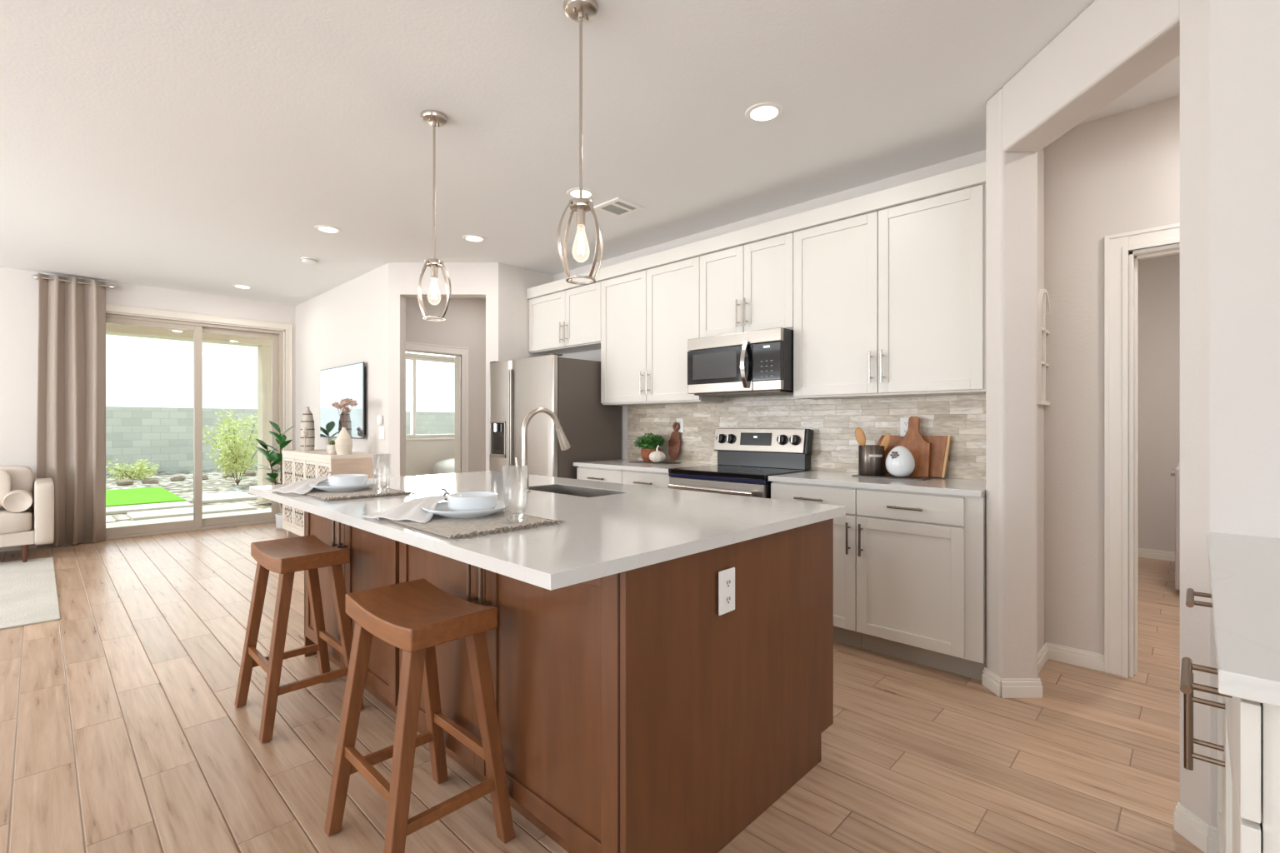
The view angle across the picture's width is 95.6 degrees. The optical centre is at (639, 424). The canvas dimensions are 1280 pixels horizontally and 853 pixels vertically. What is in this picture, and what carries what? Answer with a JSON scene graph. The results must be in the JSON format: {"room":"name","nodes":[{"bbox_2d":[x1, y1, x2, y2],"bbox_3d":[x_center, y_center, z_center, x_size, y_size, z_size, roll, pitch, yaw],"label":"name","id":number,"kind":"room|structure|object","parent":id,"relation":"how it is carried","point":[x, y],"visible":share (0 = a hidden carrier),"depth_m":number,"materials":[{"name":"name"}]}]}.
{"room":"kitchen","nodes":[
{"label":"kitchen","id":0,"kind":"room"},
{"bbox_2d":[0,266,454,479],"bbox_3d":[-5.476,-0.150,6.380,0.140,2.740,10.000,0,0,44],"label":"wall","id":1,"kind":"structure","parent":0,"point":[18,290],"depth_m":5.75,"materials":[{"name":"white paint"}]},
{"bbox_2d":[31,274,116,289],"bbox_3d":[-5.753,-1.452,5.916,0.104,0.058,0.623,0,0,44],"label":"curtain rod","id":2,"kind":"object","parent":1,"relation":"attached to","point":[35,277],"visible":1,"depth_m":5.91,"materials":[{"name":"silver metal"}]},
{"bbox_2d":[36,273,105,548],"bbox_3d":[-5.755,-0.142,5.879,0.119,2.700,0.506,0,0,44],"label":"curtain","id":3,"kind":"object","parent":2,"relation":"hanging from","point":[71,412],"visible":0.96,"depth_m":5.87,"materials":[{"name":"beige fabric"}]},
{"bbox_2d":[81,304,292,543],"bbox_3d":[-5.126,-0.028,6.702,0.118,2.495,1.940,0,0,44],"label":"trim","id":4,"kind":"structure","parent":1,"relation":"attached to","point":[287,329],"depth_m":7.11,"materials":[{"name":"beige wood"}]},
{"bbox_2d":[105,313,282,539],"bbox_3d":[-5.147,0.020,6.724,0.118,2.400,1.752,0,0,44],"label":"door","id":5,"kind":"structure","parent":1,"relation":"in","point":[198,523],"depth_m":6.73,"materials":[{"name":"beige plastic"}]},
{"bbox_2d":[405,356,454,439],"bbox_3d":[-3.326,-0.390,8.572,0.140,1.220,1.560,0,0,44],"label":"window","id":6,"kind":"structure","parent":1,"relation":"in","point":[428,437],"depth_m":8.57,"materials":[{"name":"white"}]},
{"bbox_2d":[295,263,404,478],"bbox_3d":[-3.319,-0.150,6.466,2.850,2.740,0.145,0,0,44],"label":"wall","id":7,"kind":"structure","parent":0,"point":[345,324],"depth_m":6.09,"materials":[{"name":"white paint"}]},
{"bbox_2d":[320,361,365,439],"bbox_3d":[-3.186,-0.242,6.208,1.280,0.765,0.040,0,0,44],"label":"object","id":8,"kind":"object","parent":7,"relation":"attached to","point":[338,383],"visible":0.88,"depth_m":6.12,"materials":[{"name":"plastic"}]},
{"bbox_2d":[405,297,485,472],"bbox_3d":[-1.969,-0.150,6.981,0.120,2.740,2.470,0,0,44],"label":"wall","id":9,"kind":"structure","parent":0,"point":[464,325],"depth_m":6.85,"materials":[{"name":"white paint"}]},
{"bbox_2d":[405,341,469,473],"bbox_3d":[-2.414,0.158,6.507,0.138,2.125,1.010,0,0,44],"label":"trim","id":10,"kind":"structure","parent":9,"relation":"attached to","point":[461,355],"depth_m":6.78,"materials":[{"name":"white wood"}]},
{"bbox_2d":[388,262,514,477],"bbox_3d":[-1.777,-0.150,5.492,1.154,2.740,0.135,0,0,0],"label":"wall","id":11,"kind":"structure","parent":0,"point":[495,282],"depth_m":5.43,"materials":[{"name":"white paint"}]},
{"bbox_2d":[515,266,553,359],"bbox_3d":[-1.104,-0.150,5.761,0.140,2.740,0.790,0,0,44],"label":"wall","id":12,"kind":"structure","parent":0,"point":[525,279],"depth_m":5.63,"materials":[{"name":"white paint"}]},
{"bbox_2d":[0,0,1179,305],"bbox_3d":[-0.776,-1.580,2.828,11.840,0.120,11.400,0,0,44],"label":"ceiling","id":13,"kind":"structure","parent":0,"point":[192,146],"depth_m":2.86,"materials":[{"name":"white paint"}]},
{"bbox_2d":[315,225,341,233],"bbox_3d":[-2.420,-1.517,4.502,0.184,0.006,0.184,0,0,44],"label":"recessed light","id":14,"kind":"object","parent":13,"relation":"in","point":[329,229],"visible":1,"depth_m":4.50,"materials":[{"name":"white"}]},
{"bbox_2d":[417,110,451,320],"bbox_3d":[-1.015,-1.021,2.860,0.149,0.998,0.149,0,0,-23],"label":"pendant light","id":15,"kind":"object","parent":13,"relation":"hanging from","point":[434,118],"visible":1,"depth_m":2.85,"materials":[{"name":"silver metal"}]},
{"bbox_2d":[557,0,603,284],"bbox_3d":[-0.214,-1.021,2.105,0.149,0.998,0.149,0,0,2],"label":"pendant light","id":16,"kind":"object","parent":13,"relation":"hanging from","point":[579,11],"visible":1,"depth_m":2.10,"materials":[{"name":"silver metal"}]},
{"bbox_2d":[576,205,585,227],"bbox_3d":[-0.214,-0.759,2.105,0.033,0.073,0.033,0,0,-43],"label":"socket","id":17,"kind":"object","parent":16,"relation":"attached to","point":[581,209],"depth_m":2.09,"materials":[{"name":"silver metal"}]},
{"bbox_2d":[566,187,594,198],"bbox_3d":[-0.388,-1.517,3.805,0.184,0.006,0.184,0,0,44],"label":"recessed light","id":18,"kind":"object","parent":13,"relation":"in","point":[572,192],"visible":0.83,"depth_m":3.79,"materials":[{"name":"white"}]},
{"bbox_2d":[593,197,644,217],"bbox_3d":[-0.148,-1.514,4.043,0.250,0.013,0.250,0,0,44],"label":"ceiling vent","id":19,"kind":"object","parent":13,"relation":"in","point":[617,207],"visible":1,"depth_m":4.03,"materials":[{"name":"white metal"}]},
{"bbox_2d":[745,101,783,122],"bbox_3d":[0.604,-1.517,2.821,0.184,0.006,0.184,0,0,44],"label":"recessed light","id":20,"kind":"object","parent":13,"relation":"in","point":[767,112],"visible":1,"depth_m":2.81,"materials":[{"name":"white"}]},
{"bbox_2d":[0,522,1204,852],"bbox_3d":[-0.776,1.270,2.828,11.840,0.100,11.400,0,0,44],"label":"floor","id":21,"kind":"structure","parent":0,"point":[122,730],"depth_m":2.19,"materials":[{"name":"brown wood"}]},
{"bbox_2d":[0,556,59,629],"bbox_3d":[-5.647,1.214,3.283,2.430,0.012,3.300,0,0,44],"label":"area rug","id":22,"kind":"object","parent":21,"relation":"on","point":[28,593],"visible":1,"depth_m":4.15,"materials":[{"name":"white carpet"}]},
{"bbox_2d":[0,465,54,562],"bbox_3d":[-6.358,0.791,4.581,0.765,0.833,2.425,0,0,44],"label":"sofa","id":23,"kind":"object","parent":22,"relation":"on","point":[35,525],"visible":0.93,"depth_m":5.14,"materials":[{"name":"beige fabric"}]},
{"bbox_2d":[0,469,10,507],"bbox_3d":[-5.815,0.565,5.048,0.148,0.359,0.460,0,0,44],"label":"throw pillow","id":24,"kind":"object","parent":23,"relation":"on","point":[5,479],"visible":0.69,"depth_m":5.16,"materials":[{"name":"beige fabric"}]},
{"bbox_2d":[0,508,33,534],"bbox_3d":[-5.915,0.855,4.911,0.585,0.180,1.075,0,0,44],"label":"seat cushion","id":25,"kind":"object","parent":23,"relation":"on","point":[22,522],"depth_m":5.04,"materials":[{"name":"beige fabric"}]},
{"bbox_2d":[0,465,33,509],"bbox_3d":[-6.068,0.573,5.059,0.220,0.395,1.075,0,0,44],"label":"cushion","id":26,"kind":"object","parent":23,"relation":"on","point":[22,477],"depth_m":5.32,"materials":[{"name":"beige fabric"}]},
{"bbox_2d":[2,490,33,512],"bbox_3d":[-5.525,0.675,5.153,0.272,0.184,0.184,0,0,44],"label":"bolster pillow","id":27,"kind":"object","parent":23,"relation":"on","point":[16,501],"visible":1,"depth_m":5.07,"materials":[{"name":"beige fabric"}]},
{"bbox_2d":[255,420,295,529],"bbox_3d":[-4.255,0.586,6.825,0.477,1.264,0.520,0,0,44],"label":"rubber plant","id":28,"kind":"object","parent":21,"relation":"on","point":[270,455],"visible":0.59,"depth_m":6.79,"materials":[{"name":"green plant"}]},
{"bbox_2d":[234,535,364,743],"bbox_3d":[-1.470,0.868,2.499,0.456,0.695,0.379,0,0,44],"label":"bar stool","id":29,"kind":"object","parent":21,"relation":"on","point":[285,557],"visible":0.95,"depth_m":2.44,"materials":[{"name":"brown wood"}]},
{"bbox_2d":[281,449,377,536],"bbox_3d":[-3.223,0.750,5.952,1.516,0.940,0.432,0,0,44],"label":"sideboard","id":30,"kind":"object","parent":21,"relation":"on","point":[297,465],"visible":0.46,"depth_m":5.72,"materials":[{"name":"beige wood"}]},
{"bbox_2d":[300,406,314,450],"bbox_3d":[-3.637,0.042,6.345,0.143,0.475,0.143,0,0,44],"label":"bottle vase","id":31,"kind":"object","parent":30,"relation":"on","point":[307,422],"visible":0.88,"depth_m":6.30,"materials":[{"name":"beige ceramic"}]},
{"bbox_2d":[335,427,352,454],"bbox_3d":[-2.785,0.151,5.456,0.152,0.255,0.152,0,0,44],"label":"ribbed vase","id":32,"kind":"object","parent":30,"relation":"on","point":[343,442],"visible":1,"depth_m":5.41,"materials":[{"name":"beige ceramic"}]},
{"bbox_2d":[330,398,358,427],"bbox_3d":[-2.790,-0.088,5.463,0.352,0.335,0.154,0,0,44],"label":"dried flowers","id":33,"kind":"object","parent":32,"relation":"in","point":[343,402],"visible":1,"depth_m":5.42,"materials":[{"name":"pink plant"}]},
{"bbox_2d":[324,578,514,852],"bbox_3d":[-0.658,0.868,1.722,0.456,0.695,0.379,0,0,44],"label":"bar stool","id":34,"kind":"object","parent":21,"relation":"on","point":[416,617],"visible":1,"depth_m":1.67,"materials":[{"name":"brown wood"}]},
{"bbox_2d":[432,458,454,474],"bbox_3d":[-2.122,0.850,8.662,1.370,0.740,1.700,0,0,44],"label":"bed","id":35,"kind":"object","parent":21,"relation":"on","point":[444,467],"visible":0.09,"depth_m":8.16,"materials":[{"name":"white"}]},
{"bbox_2d":[489,353,620,479],"bbox_3d":[-0.789,0.312,5.204,0.955,1.775,0.804,0,0,44],"label":"refrigerator","id":36,"kind":"object","parent":21,"relation":"on","point":[570,388],"visible":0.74,"depth_m":4.87,"materials":[{"name":"silver metal"}]},
{"bbox_2d":[304,510,833,852],"bbox_3d":[-0.537,0.779,2.599,2.409,0.881,1.136,0,0,44],"label":"kitchen island","id":37,"kind":"object","parent":21,"relation":"on","point":[634,716],"visible":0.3,"depth_m":1.66,"materials":[{"name":"brown wood"}]},
{"bbox_2d":[249,470,845,590],"bbox_3d":[-0.582,0.322,2.522,2.433,0.033,1.373,0,0,44],"label":"island countertop","id":38,"kind":"structure","parent":37,"relation":"on","point":[602,536],"depth_m":1.84,"materials":[{"name":"white stone"}]},
{"bbox_2d":[263,471,333,494],"bbox_3d":[-1.516,0.262,2.671,0.266,0.075,0.268,0,0,24],"label":"linen napkin","id":39,"kind":"object","parent":38,"relation":"on","point":[302,487],"visible":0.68,"depth_m":2.62,"materials":[{"name":"white fabric"}]},
{"bbox_2d":[305,485,414,501],"bbox_3d":[-1.302,0.296,2.602,0.360,0.016,0.540,0,0,-44],"label":"placemat","id":40,"kind":"object","parent":38,"relation":"on","point":[373,491],"visible":0.64,"depth_m":2.53,"materials":[{"name":"beige fabric"}]},
{"bbox_2d":[309,480,378,492],"bbox_3d":[-1.367,0.285,2.683,0.285,0.030,0.285,0,0,44],"label":"dinner plate","id":41,"kind":"object","parent":40,"relation":"on","point":[324,486],"visible":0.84,"depth_m":2.60,"materials":[{"name":"white ceramic"}]},
{"bbox_2d":[327,474,367,486],"bbox_3d":[-1.357,0.263,2.693,0.167,0.057,0.167,0,0,44],"label":"soup bowl","id":42,"kind":"object","parent":41,"relation":"on","point":[342,480],"visible":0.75,"depth_m":2.63,"materials":[{"name":"white ceramic"}]},
{"bbox_2d":[378,510,564,539],"bbox_3d":[-0.552,0.296,1.842,0.550,0.017,0.375,0,0,45],"label":"placemat","id":43,"kind":"object","parent":38,"relation":"on","point":[449,528],"visible":0.66,"depth_m":1.75,"materials":[{"name":"beige fabric"}]},
{"bbox_2d":[362,488,449,523],"bbox_3d":[-0.720,0.262,1.940,0.266,0.075,0.268,0,0,24],"label":"linen napkin","id":44,"kind":"object","parent":43,"relation":"on","point":[412,510],"visible":0.91,"depth_m":1.89,"materials":[{"name":"white fabric"}]},
{"bbox_2d":[422,500,510,518],"bbox_3d":[-0.578,0.285,1.944,0.285,0.030,0.285,0,0,44],"label":"dinner plate","id":45,"kind":"object","parent":43,"relation":"on","point":[442,509],"visible":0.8,"depth_m":1.86,"materials":[{"name":"white ceramic"}]},
{"bbox_2d":[446,491,498,511],"bbox_3d":[-0.565,0.263,1.959,0.167,0.057,0.167,0,0,44],"label":"soup bowl","id":46,"kind":"object","parent":45,"relation":"on","point":[469,501],"visible":0.88,"depth_m":1.90,"materials":[{"name":"white ceramic"}]},
{"bbox_2d":[518,470,529,493],"bbox_3d":[-0.524,0.255,2.628,0.054,0.100,0.054,0,0,44],"label":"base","id":47,"kind":"object","parent":38,"relation":"on","point":[523,475],"depth_m":2.61,"materials":[{"name":"silver metal"}]},
{"bbox_2d":[515,407,570,493],"bbox_3d":[-0.456,0.112,2.726,0.091,0.386,0.290,0,0,44],"label":"kitchen faucet","id":48,"kind":"object","parent":38,"relation":"on","point":[522,477],"visible":1,"depth_m":2.63,"materials":[{"name":"silver metal"}]},
{"bbox_2d":[529,485,628,497],"bbox_3d":[-0.321,0.414,2.719,0.542,0.212,0.262,0,0,44],"label":"sink","id":49,"kind":"object","parent":38,"relation":"in","point":[561,489],"visible":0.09,"depth_m":2.89,"materials":[{"name":"silver metal"}]},
{"bbox_2d":[718,567,734,615],"bbox_3d":[0.248,0.478,1.670,0.019,0.125,0.078,0,0,44],"label":"wall outlet","id":50,"kind":"object","parent":37,"relation":"attached to","point":[726,577],"visible":1,"depth_m":1.66,"materials":[{"name":"white plastic"}]},
{"bbox_2d":[576,466,624,484],"bbox_3d":[-0.137,0.778,4.728,0.523,0.884,0.626,0,0,44],"label":"base cabinet","id":51,"kind":"object","parent":21,"relation":"on","point":[614,476],"visible":0.2,"depth_m":4.52,"materials":[{"name":"white paint"}]},
{"bbox_2d":[622,470,671,488],"bbox_3d":[0.229,0.778,4.377,0.488,0.884,0.626,0,0,44],"label":"drawer","id":52,"kind":"object","parent":21,"relation":"on","point":[631,477],"visible":0.1,"depth_m":4.17,"materials":[{"name":"white paint"}]},
{"bbox_2d":[573,459,715,473],"bbox_3d":[0.041,0.320,4.574,1.040,0.030,0.609,0,0,44],"label":"countertop","id":53,"kind":"structure","parent":52,"relation":"on","point":[624,464],"depth_m":4.43,"materials":[{"name":"white stone"}]},
{"bbox_2d":[629,460,680,464],"bbox_3d":[0.116,0.301,4.663,0.400,0.006,0.180,0,0,44],"label":"serving tray","id":54,"kind":"object","parent":53,"relation":"on","point":[639,462],"visible":0.89,"depth_m":4.58,"materials":[{"name":"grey stone"}]},
{"bbox_2d":[633,432,664,461],"bbox_3d":[0.078,0.180,4.725,0.259,0.236,0.246,0,0,-5],"label":"plant","id":55,"kind":"object","parent":54,"relation":"on","point":[649,445],"visible":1,"depth_m":4.67,"materials":[{"name":"green plant"}]},
{"bbox_2d":[640,448,660,461],"bbox_3d":[0.089,0.245,4.730,0.168,0.105,0.168,0,0,44],"label":"plant pot","id":56,"kind":"object","parent":54,"relation":"on","point":[645,452],"depth_m":4.67,"materials":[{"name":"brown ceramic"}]},
{"bbox_2d":[649,445,665,462],"bbox_3d":[0.135,0.228,4.554,0.130,0.136,0.130,0,0,44],"label":"pumpkin","id":57,"kind":"object","parent":54,"relation":"on","point":[657,456],"visible":1,"depth_m":4.51,"materials":[{"name":"white ceramic"}]},
{"bbox_2d":[668,422,680,460],"bbox_3d":[0.283,0.133,4.707,0.124,0.311,0.053,0,0,44],"label":"serving board","id":58,"kind":"object","parent":53,"relation":"on","point":[674,443],"visible":1,"depth_m":4.70,"materials":[{"name":"brown wood"}]},
{"bbox_2d":[667,428,813,499],"bbox_3d":[0.657,0.623,3.907,0.759,1.194,0.679,0,0,44],"label":"electric range","id":59,"kind":"object","parent":21,"relation":"on","point":[747,457],"visible":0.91,"depth_m":3.91,"materials":[{"name":"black metal"}]},
{"bbox_2d":[668,465,811,480],"bbox_3d":[0.669,0.315,3.919,0.759,0.031,0.585,0,0,44],"label":"cooktop","id":60,"kind":"object","parent":59,"relation":"in","point":[719,472],"depth_m":3.82,"materials":[{"name":"black glass"}]},
{"bbox_2d":[770,481,862,648],"bbox_3d":[1.157,0.778,3.483,0.520,0.884,0.626,0,0,44],"label":"base cabinet","id":61,"kind":"object","parent":21,"relation":"on","point":[845,632],"visible":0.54,"depth_m":3.17,"materials":[{"name":"white paint"}]},
{"bbox_2d":[856,488,985,680],"bbox_3d":[1.561,0.778,3.095,0.598,0.884,0.626,0,0,44],"label":"base cabinet","id":62,"kind":"object","parent":21,"relation":"on","point":[921,557],"visible":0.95,"depth_m":2.88,"materials":[{"name":"white paint"}]},
{"bbox_2d":[768,470,985,497],"bbox_3d":[1.379,0.320,3.286,1.126,0.030,0.609,0,0,44],"label":"countertop","id":63,"kind":"structure","parent":62,"relation":"on","point":[955,487],"depth_m":3.11,"materials":[{"name":"white stone"}]},
{"bbox_2d":[876,435,902,474],"bbox_3d":[1.519,0.182,3.504,0.200,0.235,0.036,0,0,44],"label":"cutting board","id":64,"kind":"object","parent":63,"relation":"on","point":[894,439],"visible":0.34,"depth_m":3.50,"materials":[{"name":"brown wood"}]},
{"bbox_2d":[851,474,934,480],"bbox_3d":[1.463,0.301,3.366,0.400,0.006,0.180,0,0,44],"label":"serving tray","id":65,"kind":"object","parent":63,"relation":"on","point":[891,477],"visible":0.76,"depth_m":3.29,"materials":[{"name":"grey stone"}]},
{"bbox_2d":[858,445,884,475],"bbox_3d":[1.383,0.210,3.463,0.148,0.175,0.150,0,0,44],"label":"utensil crock","id":66,"kind":"object","parent":65,"relation":"on","point":[871,457],"visible":0.97,"depth_m":3.40,"materials":[{"name":"grey metal"}]},
{"bbox_2d":[855,427,865,445],"bbox_3d":[1.343,0.154,3.482,0.104,0.274,0.017,0,0,44],"label":"wooden spoon","id":67,"kind":"object","parent":66,"relation":"in","point":[859,433],"visible":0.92,"depth_m":3.49,"materials":[{"name":"brown wood"}]},
{"bbox_2d":[885,445,914,477],"bbox_3d":[1.478,0.208,3.296,0.154,0.179,0.154,0,0,32],"label":"vase","id":68,"kind":"object","parent":65,"relation":"on","point":[900,462],"visible":1,"depth_m":3.24,"materials":[{"name":"white ceramic"}]},
{"bbox_2d":[895,416,930,477],"bbox_3d":[1.590,0.125,3.383,0.190,0.349,0.070,0,0,44],"label":"cutting board","id":69,"kind":"object","parent":65,"relation":"on","point":[913,441],"visible":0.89,"depth_m":3.35,"materials":[{"name":"brown wood"}]},
{"bbox_2d":[921,435,951,478],"bbox_3d":[1.668,0.181,3.350,0.227,0.238,0.052,0,0,44],"label":"cutting board","id":70,"kind":"object","parent":63,"relation":"on","point":[940,445],"visible":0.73,"depth_m":3.31,"materials":[{"name":"brown wood"}]},
{"bbox_2d":[1170,463,1179,590],"bbox_3d":[4.288,0.690,4.145,0.730,1.060,0.680,0,0,44],"label":"washing machine","id":71,"kind":"object","parent":21,"relation":"on","point":[1176,472],"visible":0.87,"depth_m":4.13,"materials":[{"name":"metal"}]},
{"bbox_2d":[1180,588,1279,852],"bbox_3d":[1.391,0.778,0.989,0.675,0.884,1.262,0,0,44],"label":"base cabinet","id":72,"kind":"object","parent":21,"relation":"on","point":[1247,746],"visible":0.65,"depth_m":0.73,"materials":[{"name":"white paint"}]},
{"bbox_2d":[1206,532,1279,707],"bbox_3d":[1.413,0.320,0.950,0.682,0.030,1.289,0,0,44],"label":"countertop","id":73,"kind":"structure","parent":72,"relation":"on","point":[1244,571],"depth_m":0.93,"materials":[{"name":"white stone"}]},
{"bbox_2d":[553,95,1179,654],"bbox_3d":[1.841,-0.150,3.370,7.420,2.740,0.150,0,0,44],"label":"wall","id":74,"kind":"structure","parent":0,"point":[1120,172],"depth_m":2.94,"materials":[{"name":"white paint"}]},
{"bbox_2d":[529,281,600,354],"bbox_3d":[-0.622,-0.965,5.399,1.046,0.524,0.339,0,0,44],"label":"upper cabinet","id":75,"kind":"object","parent":74,"relation":"attached to","point":[566,322],"visible":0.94,"depth_m":5.27,"materials":[{"name":"white paint"}]},
{"bbox_2d":[600,256,723,405],"bbox_3d":[0.137,-0.699,4.668,1.058,1.057,0.339,0,0,44],"label":"upper cabinet","id":76,"kind":"object","parent":74,"relation":"attached to","point":[649,317],"visible":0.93,"depth_m":4.54,"materials":[{"name":"white paint"}]},
{"bbox_2d":[700,232,793,337],"bbox_3d":[0.790,-0.918,4.039,0.751,0.617,0.339,0,0,44],"label":"upper cabinet","id":77,"kind":"object","parent":74,"relation":"attached to","point":[747,287],"visible":0.82,"depth_m":3.92,"materials":[{"name":"white paint"}]},
{"bbox_2d":[687,327,793,397],"bbox_3d":[0.733,-0.406,3.980,0.744,0.397,0.488,0,0,44],"label":"microwave","id":78,"kind":"object","parent":77,"relation":"attached to","point":[759,362],"visible":0.97,"depth_m":3.79,"materials":[{"name":"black metal"}]},
{"bbox_2d":[627,394,985,479],"bbox_3d":[0.943,0.052,4.123,2.911,0.504,0.010,0,0,44],"label":"tile backsplash","id":79,"kind":"structure","parent":74,"relation":"attached to","point":[833,422],"depth_m":3.81,"materials":[{"name":"tile"}]},
{"bbox_2d":[900,417,909,437],"bbox_3d":[1.600,0.015,3.483,0.072,0.117,0.019,0,0,44],"label":"wall outlet","id":80,"kind":"object","parent":79,"relation":"attached to","point":[903,421],"visible":0.66,"depth_m":3.49,"materials":[{"name":"white plastic"}]},
{"bbox_2d":[793,184,985,399],"bbox_3d":[1.469,-0.699,3.386,1.129,1.057,0.339,0,0,44],"label":"upper cabinet","id":81,"kind":"object","parent":74,"relation":"attached to","point":[888,302],"visible":0.96,"depth_m":3.26,"materials":[{"name":"white paint"}]},
{"bbox_2d":[526,161,985,299],"bbox_3d":[0.445,-1.276,4.385,3.992,0.098,0.325,0,0,44],"label":"board","id":82,"kind":"object","parent":81,"relation":"on","point":[973,175],"visible":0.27,"depth_m":3.64,"materials":[{"name":"white paint"}]},
{"bbox_2d":[1046,642,1104,672],"bbox_3d":[2.205,1.179,2.948,0.249,0.083,0.013,0,0,44],"label":"baseboard","id":83,"kind":"structure","parent":74,"relation":"attached to","point":[1089,660],"depth_m":2.94,"materials":[{"name":"white wood"}]},
{"bbox_2d":[1104,222,1179,678],"bbox_3d":[2.723,0.145,2.529,1.083,2.150,0.138,0,0,44],"label":"trim","id":84,"kind":"structure","parent":74,"relation":"attached to","point":[1120,264],"depth_m":2.82,"materials":[{"name":"white wood"}]},
{"bbox_2d":[985,88,1044,694],"bbox_3d":[1.853,-0.150,2.821,0.200,2.740,0.625,0,0,44],"label":"wall","id":85,"kind":"structure","parent":0,"point":[1014,180],"depth_m":2.60,"materials":[{"name":"white paint"}]},
{"bbox_2d":[981,642,1048,698],"bbox_3d":[1.861,1.179,2.823,0.232,0.083,0.680,0,0,44],"label":"baseboard","id":86,"kind":"structure","parent":85,"relation":"attached to","point":[1011,688],"depth_m":2.60,"materials":[{"name":"white wood"}]},
{"bbox_2d":[1037,289,1049,405],"bbox_3d":[2.054,-0.396,2.950,0.018,0.588,0.260,0,0,44],"label":"wall decor","id":87,"kind":"object","parent":85,"relation":"attached to","point":[1043,303],"visible":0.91,"depth_m":2.94,"materials":[{"name":"white"}]},
{"bbox_2d":[1002,0,1179,151],"bbox_3d":[1.705,-1.370,2.171,0.170,0.300,0.862,0,0,0],"label":"wall header","id":88,"kind":"structure","parent":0,"point":[1112,47],"depth_m":2.13,"materials":[{"name":"white paint"}]},
{"bbox_2d":[1137,254,1179,552],"bbox_3d":[4.966,-0.150,5.088,1.900,2.740,0.120,0,0,44],"label":"wall","id":89,"kind":"structure","parent":0,"point":[1158,278],"depth_m":5.26,"materials":[{"name":"white paint"}]},
{"bbox_2d":[1137,548,1174,561],"bbox_3d":[4.884,1.179,5.075,1.509,0.083,0.013,0,0,44],"label":"baseboard","id":90,"kind":"structure","parent":89,"relation":"attached to","point":[1145,553],"depth_m":5.26,"materials":[{"name":"white wood"}]},
{"bbox_2d":[1180,0,1279,827],"bbox_3d":[2.843,-0.150,0.603,3.340,2.740,0.190,0,0,44],"label":"wall","id":91,"kind":"structure","parent":0,"point":[1230,49],"depth_m":1.63,"materials":[{"name":"white paint"}]},
{"bbox_2d":[1174,802,1218,852],"bbox_3d":[1.677,1.179,1.722,0.134,0.083,0.211,0,0,44],"label":"baseboard","id":92,"kind":"structure","parent":91,"relation":"attached to","point":[1203,836],"depth_m":1.68,"materials":[{"name":"white wood"}]},
{"label":"outside","id":93,"kind":"structure","parent":0,"visible":0},
{"bbox_2d":[105,467,271,522],"bbox_3d":[-17.723,1.445,30.934,51.560,0.250,100.000,0,0,44],"label":"gravel","id":94,"kind":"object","parent":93,"point":[215,483],"depth_m":12.67,"materials":[{"name":"grey gravel"}]},
{"bbox_2d":[105,458,159,479],"bbox_3d":[-12.258,1.122,14.003,0.877,0.654,1.061,0,0,44],"label":"desert shrub","id":95,"kind":"object","parent":94,"relation":"on","point":[137,471],"visible":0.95,"depth_m":13.97,"materials":[{"name":"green plant"}]},
{"bbox_2d":[105,486,186,507],"bbox_3d":[-10.966,1.298,8.651,3.000,0.045,6.260,0,0,44],"label":"artificial turf patch","id":96,"kind":"object","parent":94,"relation":"on","point":[117,497],"visible":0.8,"depth_m":10.26,"materials":[{"name":"green"}]},
{"bbox_2d":[105,501,193,514],"bbox_3d":[-7.924,1.295,8.819,0.650,0.050,1.720,0,0,44],"label":"paver","id":97,"kind":"object","parent":94,"relation":"on","point":[122,509],"visible":0.46,"depth_m":8.97,"materials":[{"name":"white concrete"}]},
{"bbox_2d":[105,508,271,528],"bbox_3d":[-7.237,1.405,5.784,1.550,0.310,8.300,0,0,44],"label":"patio slab","id":98,"kind":"object","parent":94,"relation":"on","point":[269,510],"depth_m":7.70,"materials":[{"name":"white concrete"}]},
{"bbox_2d":[126,503,256,520],"bbox_3d":[-6.673,1.295,8.677,0.750,0.050,1.450,0,0,44],"label":"paver","id":99,"kind":"object","parent":94,"relation":"on","point":[155,514],"visible":0.76,"depth_m":8.54,"materials":[{"name":"white concrete"}]},
{"bbox_2d":[188,491,257,504],"bbox_3d":[-7.484,1.295,10.394,1.200,0.050,0.800,0,0,44],"label":"paver","id":100,"kind":"object","parent":94,"relation":"on","point":[232,496],"visible":0.76,"depth_m":10.22,"materials":[{"name":"white concrete"}]},
{"bbox_2d":[202,406,257,484],"bbox_3d":[-8.720,0.466,12.680,1.410,1.713,1.544,0,0,44],"label":"desert shrub","id":101,"kind":"object","parent":94,"relation":"on","point":[233,454],"visible":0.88,"depth_m":12.40,"materials":[{"name":"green plant"}]},
{"bbox_2d":[257,345,271,502],"bbox_3d":[-6.082,-0.015,9.774,0.320,2.570,0.550,0,0,44],"label":"patio column","id":102,"kind":"structure","parent":94,"relation":"on","point":[264,352],"depth_m":9.52,"materials":[{"name":"beige paint"}]},
{"bbox_2d":[105,406,454,474],"bbox_3d":[-5.931,0.440,24.339,0.180,1.860,25.150,0,0,44],"label":"wall","id":103,"kind":"structure","parent":94,"relation":"on","point":[163,435],"depth_m":16.48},
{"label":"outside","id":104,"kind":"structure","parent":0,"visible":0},
{"bbox_2d":[105,323,271,347],"bbox_3d":[-8.631,-1.540,7.126,0.320,0.480,8.300,0,0,44],"label":"beam","id":105,"kind":"structure","parent":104,"point":[111,328],"depth_m":8.71,"materials":[{"name":"beige paint"}]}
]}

